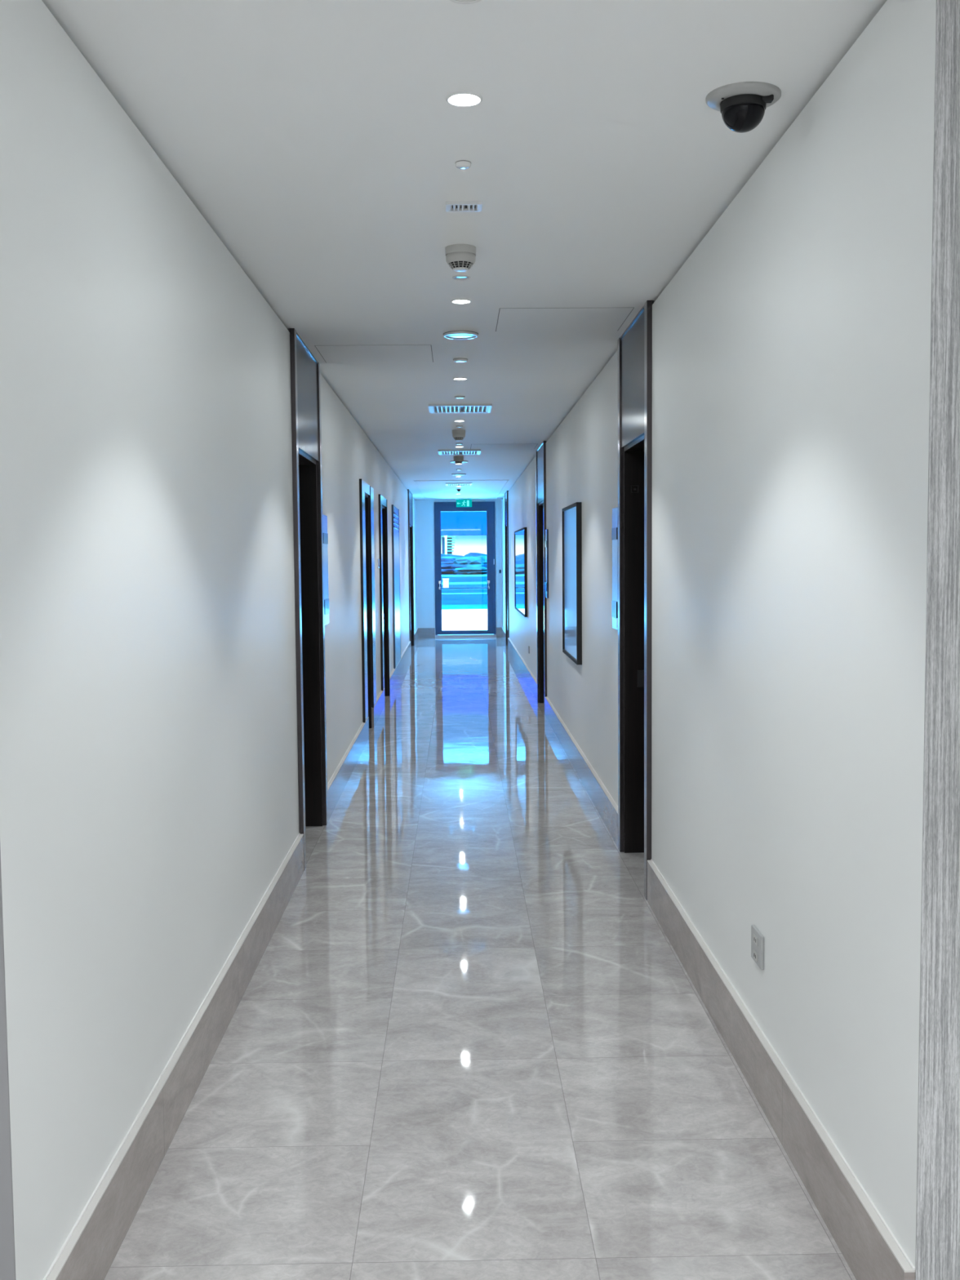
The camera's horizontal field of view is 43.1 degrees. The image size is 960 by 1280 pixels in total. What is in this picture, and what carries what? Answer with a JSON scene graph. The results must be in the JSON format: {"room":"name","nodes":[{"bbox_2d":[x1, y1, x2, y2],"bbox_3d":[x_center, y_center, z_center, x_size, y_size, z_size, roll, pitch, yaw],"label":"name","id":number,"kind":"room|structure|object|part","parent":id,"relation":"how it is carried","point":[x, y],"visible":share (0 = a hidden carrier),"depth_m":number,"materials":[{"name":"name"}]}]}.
{"room":"office corridor","nodes":[
{"label":"office corridor","id":0,"kind":"room"},
{"bbox_2d":[0,848,15,1279],"bbox_3d":[-1.979,0.087,2.313,2.225,2.747,0.354,-1,4,-1],"label":"wall","id":1,"kind":"structure","parent":0,"point":[7,1259],"depth_m":2.21,"materials":[{"name":"grey paint"}]},
{"bbox_2d":[0,0,417,1279],"bbox_3d":[-1.346,-0.672,13.355,0.550,2.747,22.455,-1,4,-1],"label":"wall","id":2,"kind":"structure","parent":0,"point":[149,791],"depth_m":3.00,"materials":[{"name":"white paint"}]},
{"bbox_2d":[43,627,417,1279],"bbox_3d":[-1.046,0.608,13.297,0.022,0.196,22.155,-1,4,-1],"label":"baseboard","id":3,"kind":"structure","parent":2,"relation":"attached to","point":[91,1248],"depth_m":3.43,"materials":[{"name":"beige stone"}]},
{"bbox_2d":[288,328,328,870],"bbox_3d":[-1.146,-0.221,6.710,0.444,2.747,1.136,-1,4,-1],"label":"door","id":4,"kind":"structure","parent":2,"relation":"in","point":[305,391],"depth_m":7.15,"materials":[{"name":"brown metal"}]},
{"bbox_3d":[-0.926,-0.187,6.186,0.024,2.747,0.078,-1,4,-1],"label":"trim","id":5,"kind":"part","parent":4,"relation":"part of","materials":[{"name":"brown metal"}]},
{"bbox_3d":[-0.959,-1.305,6.640,0.036,0.577,0.980,-1,4,-1],"label":"overhead panel","id":6,"kind":"part","parent":4,"relation":"part of","materials":[{"name":"silver metal"}]},
{"bbox_3d":[-0.946,-0.259,7.242,0.024,2.747,0.078,-1,4,-1],"label":"trim","id":7,"kind":"part","parent":4,"relation":"part of","materials":[{"name":"brown metal"}]},
{"bbox_2d":[322,514,328,625],"bbox_3d":[-0.953,-0.430,7.459,0.020,0.670,0.306,-1,4,-1],"label":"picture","id":8,"kind":"object","parent":2,"relation":"attached to","point":[324,517],"visible":0.69,"depth_m":7.47,"materials":[{"name":"plastic"}]},
{"bbox_3d":[-0.945,-0.131,7.482,0.003,0.050,0.225,-1,4,-1],"label":"plate","id":9,"kind":"part","parent":8,"relation":"part of","materials":[{"name":"silver metal"}]},
{"bbox_2d":[359,479,376,728],"bbox_3d":[-1.215,-0.280,11.086,0.422,2.270,1.480,-1,4,-1],"label":"door","id":10,"kind":"structure","parent":2,"relation":"in","point":[367,610],"depth_m":11.34,"materials":[{"name":"metal"}]},
{"bbox_3d":[-1.008,-0.339,10.539,0.018,2.080,0.372,-1,4,-1],"label":"panel","id":11,"kind":"part","parent":10,"relation":"part of","materials":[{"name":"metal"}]},
{"bbox_3d":[-1.026,-1.367,10.986,0.018,0.090,0.660,-1,4,-1],"label":"head panel","id":12,"kind":"part","parent":10,"relation":"part of","materials":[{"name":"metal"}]},
{"bbox_3d":[-1.028,-0.412,11.606,0.018,2.080,0.432,-1,4,-1],"label":"panel","id":13,"kind":"part","parent":10,"relation":"part of","materials":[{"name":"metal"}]},
{"bbox_2d":[377,559,379,568],"bbox_3d":[-1.050,-0.794,12.578,0.015,0.090,0.200,-1,4,-1],"label":"light switch","id":14,"kind":"object","parent":2,"relation":"attached to","point":[378,560],"visible":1,"depth_m":12.48,"materials":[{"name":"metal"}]},
{"bbox_2d":[378,493,389,696],"bbox_3d":[-1.260,-0.443,13.490,0.422,2.270,1.280,-1,4,-1],"label":"door","id":15,"kind":"structure","parent":2,"relation":"in","point":[383,517],"depth_m":13.97,"materials":[{"name":"metal"}]},
{"bbox_3d":[-1.053,-0.412,13.004,0.018,2.270,0.282,-1,4,-1],"label":"panel","id":16,"kind":"part","parent":15,"relation":"part of","materials":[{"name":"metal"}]},
{"bbox_3d":[-1.073,-1.539,13.514,0.018,0.090,0.890,-1,4,-1],"label":"head panel","id":17,"kind":"part","parent":15,"relation":"part of","materials":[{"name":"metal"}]},
{"bbox_2d":[391,504,400,669],"bbox_3d":[-1.105,-0.676,16.144,0.030,2.170,1.510,-1,4,-1],"label":"door","id":18,"kind":"structure","parent":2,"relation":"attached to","point":[395,512],"depth_m":15.90,"materials":[{"name":"wood"}]},
{"bbox_2d":[407,488,414,652],"bbox_3d":[-1.416,-1.212,21.269,0.444,2.747,1.606,-1,4,-1],"label":"door","id":19,"kind":"structure","parent":2,"relation":"in","point":[409,493],"depth_m":21.94,"materials":[{"name":"black wood"}]},
{"bbox_3d":[-1.192,-1.162,20.511,0.024,2.747,0.078,-1,4,-1],"label":"trim","id":20,"kind":"part","parent":19,"relation":"part of","materials":[{"name":"brown metal"}]},
{"bbox_3d":[-1.229,-2.296,21.199,0.036,0.577,1.450,-1,4,-1],"label":"overhead panel","id":21,"kind":"part","parent":19,"relation":"part of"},
{"bbox_3d":[-1.220,-1.265,22.035,0.024,2.747,0.078,-1,4,-1],"label":"trim","id":22,"kind":"part","parent":19,"relation":"part of","materials":[{"name":"brown metal"}]},
{"bbox_2d":[415,499,502,629],"bbox_3d":[-0.419,-1.435,24.419,1.713,2.747,0.312,-1,4,-1],"label":"wall","id":23,"kind":"structure","parent":0,"point":[424,509],"depth_m":24.26,"materials":[{"name":"white paint"}]},
{"bbox_2d":[417,626,501,637],"bbox_3d":[-0.405,-0.150,24.352,1.669,0.192,0.022,-1,4,-1],"label":"baseboard","id":24,"kind":"structure","parent":23,"relation":"attached to","point":[422,632],"depth_m":24.33,"materials":[{"name":"beige stone"}]},
{"bbox_2d":[434,501,496,637],"bbox_3d":[-0.300,-1.411,24.394,1.213,2.700,0.370,-1,4,-1],"label":"door","id":25,"kind":"structure","parent":23,"relation":"in","point":[439,507],"depth_m":24.27,"materials":[{"name":"blue metal"}]},
{"bbox_2d":[41,0,887,500],"bbox_3d":[-0.212,-2.005,10.737,6.400,0.250,28.100,-1,4,-1],"label":"ceiling","id":26,"kind":"structure","parent":0,"point":[321,142],"depth_m":3.47,"materials":[{"name":"white paint"}]},
{"bbox_2d":[314,344,433,362],"bbox_3d":[-0.583,-1.611,6.847,0.630,0.001,0.580,-1,4,-1],"label":"access panel","id":27,"kind":"object","parent":26,"relation":"attached to","point":[330,353],"visible":1,"depth_m":6.82,"materials":[{"name":"white paint"}]},
{"bbox_2d":[453,455,463,463],"bbox_3d":[-0.244,-2.047,13.811,0.116,0.085,0.116,-1,4,-1],"label":"smoke detector","id":28,"kind":"object","parent":26,"relation":"attached to","point":[457,459],"visible":1,"depth_m":13.77,"materials":[{"name":"white plastic"}]},
{"bbox_2d":[452,429,465,440],"bbox_3d":[-0.191,-1.849,10.978,0.120,0.095,0.120,-1,4,-1],"label":"smoke detector","id":29,"kind":"object","parent":26,"relation":"attached to","point":[458,434],"visible":1,"depth_m":10.93,"materials":[{"name":"white plastic"}]},
{"bbox_2d":[445,482,471,485],"bbox_3d":[-0.331,-2.433,18.976,0.410,0.016,0.500,-1,4,-1],"label":"ceiling vent","id":30,"kind":"object","parent":26,"relation":"in","point":[448,483],"visible":1,"depth_m":18.87,"materials":[{"name":"white plastic"}]},
{"bbox_2d":[451,473,466,475],"bbox_3d":[-0.293,-2.282,16.739,0.203,0.014,0.203,-1,4,-1],"label":"ceiling speaker","id":31,"kind":"object","parent":26,"relation":"attached to","point":[451,473],"visible":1,"depth_m":16.70,"materials":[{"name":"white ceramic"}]},
{"bbox_2d":[449,460,468,462],"bbox_3d":[-0.252,-2.131,14.523,0.227,0.014,0.227,-1,4,-1],"label":"ceiling speaker","id":32,"kind":"object","parent":26,"relation":"attached to","point":[451,461],"visible":0.65,"depth_m":14.48,"materials":[{"name":"white plastic"}]},
{"bbox_2d":[438,449,480,454],"bbox_3d":[-0.224,-2.039,13.190,0.455,0.016,0.440,-1,4,-1],"label":"ceiling vent","id":33,"kind":"object","parent":26,"relation":"in","point":[440,451],"visible":1,"depth_m":13.19,"materials":[{"name":"white plastic"}]},
{"bbox_2d":[453,377,466,380],"bbox_3d":[-0.128,-1.678,7.805,0.092,0.006,0.092,-1,4,-1],"label":"recessed light","id":34,"kind":"object","parent":26,"relation":"in","point":[456,378],"visible":1,"depth_m":7.81,"materials":[{"name":"white plastic"}]},
{"bbox_2d":[454,395,465,398],"bbox_3d":[-0.144,-1.733,8.675,0.076,0.014,0.076,-1,4,-1],"label":"cap","id":35,"kind":"object","parent":26,"relation":"attached to","point":[455,397],"visible":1,"depth_m":8.65,"materials":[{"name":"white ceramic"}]},
{"bbox_2d":[444,244,475,271],"bbox_3d":[-0.072,-1.416,4.514,0.114,0.082,0.114,-1,4,-1],"label":"smoke detector","id":36,"kind":"object","parent":26,"relation":"attached to","point":[460,257],"visible":1,"depth_m":4.47,"materials":[{"name":"white plastic"}]},
{"bbox_2d":[428,404,492,413],"bbox_3d":[-0.152,-1.776,9.320,0.476,0.016,0.440,-1,4,-1],"label":"ceiling vent","id":37,"kind":"object","parent":26,"relation":"in","point":[433,408],"visible":1,"depth_m":9.31,"materials":[{"name":"white plastic"}]},
{"bbox_2d":[453,358,467,362],"bbox_3d":[-0.114,-1.623,7.052,0.086,0.014,0.086,-1,4,-1],"label":"cap","id":38,"kind":"object","parent":26,"relation":"attached to","point":[455,360],"visible":1,"depth_m":7.03,"materials":[{"name":"white plastic"}]},
{"bbox_2d":[443,330,478,339],"bbox_3d":[-0.099,-1.568,6.249,0.183,0.014,0.183,-1,4,-1],"label":"ceiling speaker","id":39,"kind":"object","parent":26,"relation":"attached to","point":[455,335],"visible":1,"depth_m":6.23,"materials":[{"name":"white plastic"}]},
{"bbox_2d":[445,333,475,337],"bbox_3d":[-0.099,-1.565,6.249,0.155,0.002,0.155,-1,4,-1],"label":"speaker grille","id":40,"kind":"object","parent":39,"relation":"attached to","point":[447,335],"depth_m":6.25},
{"bbox_2d":[450,298,471,304],"bbox_3d":[-0.084,-1.517,5.445,0.092,0.006,0.092,-1,4,-1],"label":"recessed light","id":41,"kind":"object","parent":26,"relation":"in","point":[460,301],"visible":1,"depth_m":5.44,"materials":[{"name":"white plastic"}]},
{"bbox_2d":[452,275,471,280],"bbox_3d":[-0.076,-1.486,4.984,0.076,0.006,0.076,-1,4,-1],"label":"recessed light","id":42,"kind":"object","parent":26,"relation":"in","point":[460,277],"visible":1,"depth_m":4.98,"materials":[{"name":"white plastic"}]},
{"bbox_2d":[455,160,471,168],"bbox_3d":[-0.049,-1.383,3.538,0.047,0.014,0.047,-1,4,-1],"label":"cap","id":43,"kind":"object","parent":26,"relation":"attached to","point":[461,164],"visible":1,"depth_m":3.52,"materials":[{"name":"white plastic"}]},
{"bbox_2d":[445,200,481,212],"bbox_3d":[-0.053,-1.414,3.963,0.116,0.010,0.085,-1,4,-1],"label":"ceiling vent","id":44,"kind":"object","parent":26,"relation":"in","point":[451,206],"visible":1,"depth_m":3.96,"materials":[{"name":"white plastic"}]},
{"bbox_2d":[445,91,482,106],"bbox_3d":[-0.040,-1.354,3.042,0.092,0.006,0.092,-1,4,-1],"label":"recessed light","id":45,"kind":"object","parent":26,"relation":"in","point":[460,99],"visible":1,"depth_m":3.04,"materials":[{"name":"white plastic"}]},
{"bbox_2d":[456,498,471,506],"bbox_3d":[-0.313,-2.696,23.889,0.310,0.162,0.018,-1,4,-1],"label":"exit sign","id":46,"kind":"object","parent":26,"relation":"hanging from","point":[460,503],"visible":1,"depth_m":23.88,"materials":[{"name":"plastic"}]},
{"bbox_2d":[449,0,481,4],"bbox_3d":[-0.029,-1.315,2.471,0.088,0.006,0.088,-1,4,-1],"label":"recessed light","id":47,"kind":"object","parent":26,"relation":"in","point":[460,2],"visible":1,"depth_m":2.50,"materials":[{"name":"white plastic"}]},
{"bbox_2d":[470,443,537,449],"bbox_3d":[0.244,-2.014,12.649,0.680,0.001,0.600,-1,4,-1],"label":"access panel","id":48,"kind":"object","parent":26,"relation":"attached to","point":[473,446],"visible":1,"depth_m":12.65,"materials":[{"name":"white paint"}]},
{"bbox_2d":[495,307,634,331],"bbox_3d":[0.397,-1.555,5.906,0.625,0.001,0.580,-1,4,-1],"label":"access panel","id":49,"kind":"object","parent":26,"relation":"attached to","point":[509,319],"visible":1,"depth_m":5.88,"materials":[{"name":"white paint"}]},
{"bbox_2d":[705,81,781,133],"bbox_3d":[0.660,-1.319,3.045,0.185,0.087,0.185,-1,4,-1],"label":"dome camera","id":50,"kind":"object","parent":26,"relation":"attached to","point":[742,106],"visible":1,"depth_m":3.00,"materials":[{"name":"black plastic"}]},
{"bbox_2d":[104,636,856,1279],"bbox_3d":[-0.181,0.951,10.688,6.400,0.150,27.600,-1,4,-1],"label":"floor","id":51,"kind":"structure","parent":0,"point":[468,1041],"depth_m":3.81,"materials":[{"name":"tile"}]},
{"bbox_2d":[501,0,936,1266],"bbox_3d":[0.915,-0.699,13.455,0.550,2.747,22.335,-1,4,-1],"label":"wall","id":52,"kind":"structure","parent":0,"point":[791,347],"depth_m":3.12,"materials":[{"name":"white paint"}]},
{"bbox_2d":[413,480,509,500],"bbox_3d":[-0.332,-2.579,21.071,1.420,0.010,6.000,-1,4,-1],"label":"trim","id":53,"kind":"structure","parent":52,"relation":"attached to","point":[418,480],"depth_m":18.09,"materials":[{"name":"white paint"}]},
{"bbox_2d":[504,490,509,644],"bbox_3d":[0.687,-1.253,21.606,0.444,2.747,1.006,-1,4,-1],"label":"door","id":54,"kind":"structure","parent":52,"relation":"in","point":[506,495],"depth_m":21.80,"materials":[{"name":"black wood"}]},
{"bbox_3d":[0.469,-1.282,22.065,0.024,2.747,0.078,-1,4,-1],"label":"trim","id":55,"kind":"part","parent":54,"relation":"part of","materials":[{"name":"brown metal"}]},
{"bbox_3d":[0.482,-2.333,21.529,0.036,0.577,0.850,-1,4,-1],"label":"overhead panel","id":56,"kind":"part","parent":54,"relation":"part of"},
{"bbox_3d":[0.486,-1.219,21.140,0.024,2.747,0.078,-1,4,-1],"label":"trim","id":57,"kind":"part","parent":54,"relation":"part of","materials":[{"name":"brown metal"}]},
{"bbox_2d":[514,527,527,617],"bbox_3d":[0.559,-0.956,16.837,0.036,1.145,2.700,-1,4,-1],"label":"framed picture","id":58,"kind":"object","parent":52,"relation":"attached to","point":[521,535],"visible":1,"depth_m":16.43},
{"bbox_2d":[535,440,546,715],"bbox_3d":[0.852,-0.649,12.733,0.444,2.747,1.176,-1,4,-1],"label":"door","id":59,"kind":"structure","parent":52,"relation":"in","point":[540,453],"depth_m":13.19,"materials":[{"name":"black wood"}]},
{"bbox_3d":[0.632,-0.684,13.277,0.024,2.747,0.078,-1,4,-1],"label":"trim","id":60,"kind":"part","parent":59,"relation":"part of","materials":[{"name":"brown metal"}]},
{"bbox_3d":[0.646,-1.729,12.656,0.036,0.577,1.020,-1,4,-1],"label":"overhead panel","id":61,"kind":"part","parent":59,"relation":"part of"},
{"bbox_3d":[0.652,-0.610,12.182,0.024,2.747,0.078,-1,4,-1],"label":"trim","id":62,"kind":"part","parent":59,"relation":"part of","materials":[{"name":"brown metal"}]},
{"bbox_2d":[544,528,548,598],"bbox_3d":[0.656,-0.752,11.968,0.020,0.670,0.246,-1,4,-1],"label":"room sign","id":63,"kind":"object","parent":52,"relation":"attached to","point":[546,542],"visible":1,"depth_m":11.87,"materials":[{"name":"plastic"}]},
{"bbox_3d":[0.659,-0.752,11.971,0.014,0.670,0.240,-1,4,-1],"label":"plate","id":64,"kind":"part","parent":63,"relation":"part of","materials":[{"name":"plastic"}]},
{"bbox_2d":[562,502,582,664],"bbox_3d":[0.699,-0.443,9.286,0.036,1.163,1.200,-1,4,-1],"label":"framed picture","id":65,"kind":"object","parent":52,"relation":"attached to","point":[571,514],"visible":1,"depth_m":9.11,"materials":[{"name":"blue glass"}]},
{"bbox_2d":[563,506,577,660],"bbox_3d":[0.702,-0.443,9.286,0.026,1.119,1.156,-1,4,-1],"label":"artwork","id":66,"kind":"object","parent":65,"relation":"attached to","point":[570,513],"depth_m":9.27,"materials":[{"name":"blue glass"}]},
{"bbox_2d":[611,506,617,630],"bbox_3d":[0.753,-0.396,6.736,0.020,0.670,0.256,-1,4,-1],"label":"room sign","id":67,"kind":"object","parent":52,"relation":"attached to","point":[615,511],"visible":0.81,"depth_m":6.73,"materials":[{"name":"plastic"}]},
{"bbox_3d":[0.750,-0.097,6.759,0.003,0.050,0.188,-1,4,-1],"label":"plate","id":68,"kind":"part","parent":67,"relation":"part of","materials":[{"name":"silver metal"}]},
{"bbox_2d":[617,300,653,900],"bbox_3d":[0.975,-0.195,6.065,0.444,2.747,1.006,-1,4,-1],"label":"door","id":69,"kind":"structure","parent":52,"relation":"in","point":[635,344],"depth_m":6.44,"materials":[{"name":"brown metal"}]},
{"bbox_3d":[0.757,-0.224,6.524,0.024,2.747,0.078,-1,4,-1],"label":"trim","id":70,"kind":"part","parent":69,"relation":"part of","materials":[{"name":"brown metal"}]},
{"bbox_3d":[0.770,-1.276,5.987,0.036,0.577,0.850,-1,4,-1],"label":"overhead panel","id":71,"kind":"part","parent":69,"relation":"part of","materials":[{"name":"silver metal"}]},
{"bbox_3d":[0.774,-0.161,5.598,0.024,2.747,0.078,-1,4,-1],"label":"trim","id":72,"kind":"part","parent":69,"relation":"part of","materials":[{"name":"brown metal"}]},
{"bbox_2d":[501,626,915,1279],"bbox_3d":[0.643,0.587,13.387,0.022,0.196,22.035,-1,4,-1],"label":"baseboard","id":73,"kind":"structure","parent":52,"relation":"attached to","point":[868,1246],"depth_m":3.39,"materials":[{"name":"beige stone"}]},
{"bbox_2d":[751,924,764,969],"bbox_3d":[0.825,0.914,3.616,0.014,0.100,0.118,-1,4,-1],"label":"wall socket","id":74,"kind":"object","parent":52,"relation":"attached to","point":[757,937],"visible":1,"depth_m":3.59,"materials":[{"name":"grey plastic"}]},
{"bbox_2d":[753,949,757,962],"bbox_3d":[0.820,0.940,3.616,0.002,0.024,0.044,-1,4,-1],"label":"outlet","id":75,"kind":"object","parent":74,"relation":"attached to","point":[755,951],"depth_m":3.61,"materials":[{"name":"white plastic"}]},
{"bbox_2d":[753,933,757,946],"bbox_3d":[0.819,0.892,3.613,0.002,0.024,0.044,-1,4,-1],"label":"outlet","id":76,"kind":"object","parent":74,"relation":"attached to","point":[755,935],"depth_m":3.61,"materials":[{"name":"white plastic"}]},
{"bbox_2d":[915,0,959,1279],"bbox_3d":[1.925,0.040,2.502,2.163,2.747,0.354,-1,4,-1],"label":"door frame","id":77,"kind":"structure","parent":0,"point":[938,1160],"depth_m":2.32,"materials":[{"name":"grey wood"}]},
{"label":"outside","id":78,"kind":"structure","parent":0,"visible":0},
{"bbox_2d":[441,573,487,604],"bbox_3d":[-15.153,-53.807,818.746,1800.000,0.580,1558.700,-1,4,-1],"label":"ground","id":79,"kind":"structure","parent":78,"point":[446,599],"depth_m":56.61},
{"bbox_2d":[442,578,448,587],"bbox_3d":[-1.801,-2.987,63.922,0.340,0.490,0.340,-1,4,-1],"label":"sign","id":80,"kind":"object","parent":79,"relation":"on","point":[446,581],"visible":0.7,"depth_m":63.77,"materials":[{"name":"white paper"}]},
{"bbox_2d":[441,558,454,564],"bbox_3d":[-5.261,-9.856,157.977,7.541,1.672,7.634,-1,4,-1],"label":"bush","id":81,"kind":"object","parent":79,"relation":"on","point":[444,561],"visible":0.11,"depth_m":155.72,"materials":[{"name":"blue plant"}]},
{"bbox_2d":[441,535,455,554],"bbox_3d":[-17.967,-54.223,701.626,7.900,18.200,10.200,-1,4,-1],"label":"apartment tower","id":82,"kind":"structure","parent":79,"relation":"on","point":[446,541],"depth_m":698.40,"materials":[{"name":"white concrete"}]},
{"bbox_2d":[441,556,456,559],"bbox_3d":[-7.994,-16.975,261.452,10.054,2.009,10.367,-1,4,-1],"label":"bush","id":83,"kind":"object","parent":79,"relation":"on","point":[451,557],"visible":0.1,"depth_m":259.89,"materials":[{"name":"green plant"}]},
{"bbox_2d":[440,553,463,557],"bbox_3d":[-12.420,-24.853,369.331,19.565,2.912,18.635,-1,4,-1],"label":"bush","id":84,"kind":"object","parent":79,"relation":"on","point":[442,555],"visible":0.12,"depth_m":364.94,"materials":[{"name":"blue plant"}]},
{"bbox_2d":[441,564,466,574],"bbox_3d":[-3.286,-6.845,117.742,4.890,1.087,4.600,-1,4,-1],"label":"bush","id":85,"kind":"object","parent":79,"relation":"on","point":[446,569],"visible":0.48,"depth_m":116.17,"materials":[{"name":"blue plant"}]},
{"bbox_2d":[441,574,487,577],"bbox_3d":[-1.964,-5.659,106.844,80.000,0.018,18.000,-1,4,-1],"label":"path","id":86,"kind":"structure","parent":79,"relation":"on","point":[442,575],"depth_m":104.90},
{"bbox_2d":[441,582,487,585],"bbox_3d":[-1.391,-3.554,75.921,60.000,0.018,20.000,-1,4,-1],"label":"path","id":87,"kind":"structure","parent":79,"relation":"on","point":[450,583],"depth_m":74.83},
{"bbox_2d":[441,592,487,595],"bbox_3d":[-1.003,-2.061,53.974,40.224,0.018,1.994,-1,4,-5],"label":"path","id":88,"kind":"structure","parent":79,"relation":"on","point":[446,593],"depth_m":53.48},
{"bbox_2d":[441,604,487,609],"bbox_3d":[-0.713,-1.000,39.367,120.000,0.130,3.900,-1,4,-1],"label":"paving strip","id":89,"kind":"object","parent":79,"relation":"on","point":[443,606],"visible":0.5,"depth_m":39.41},
{"bbox_2d":[440,511,486,535],"bbox_3d":[-0.741,-2.865,39.891,14.000,3.500,0.800,-1,4,-1],"label":"beam","id":90,"kind":"structure","parent":89,"relation":"on","point":[470,522],"depth_m":39.43,"materials":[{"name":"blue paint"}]},
{"bbox_2d":[451,552,486,559],"bbox_3d":[-0.398,-14.778,224.656,9.852,2.847,9.638,-1,4,-1],"label":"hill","id":91,"kind":"structure","parent":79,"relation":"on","point":[470,554],"depth_m":222.89,"materials":[{"name":"blue plant"}]},
{"bbox_2d":[453,555,486,566],"bbox_3d":[-0.803,-9.482,151.682,5.797,2.119,6.560,-1,4,-1],"label":"bush","id":92,"kind":"object","parent":79,"relation":"on","point":[480,560],"visible":0.44,"depth_m":149.75,"materials":[{"name":"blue plant"}]},
{"bbox_2d":[453,566,487,574],"bbox_3d":[-0.501,-6.465,113.775,4.015,0.920,4.072,-1,4,-1],"label":"bush","id":93,"kind":"object","parent":79,"relation":"on","point":[468,570],"visible":0.75,"depth_m":112.63,"materials":[{"name":"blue plant"}]},
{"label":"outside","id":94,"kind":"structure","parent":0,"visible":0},
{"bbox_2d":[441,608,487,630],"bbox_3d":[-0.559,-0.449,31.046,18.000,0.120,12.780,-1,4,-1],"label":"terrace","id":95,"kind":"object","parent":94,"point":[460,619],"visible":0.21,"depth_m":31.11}
]}

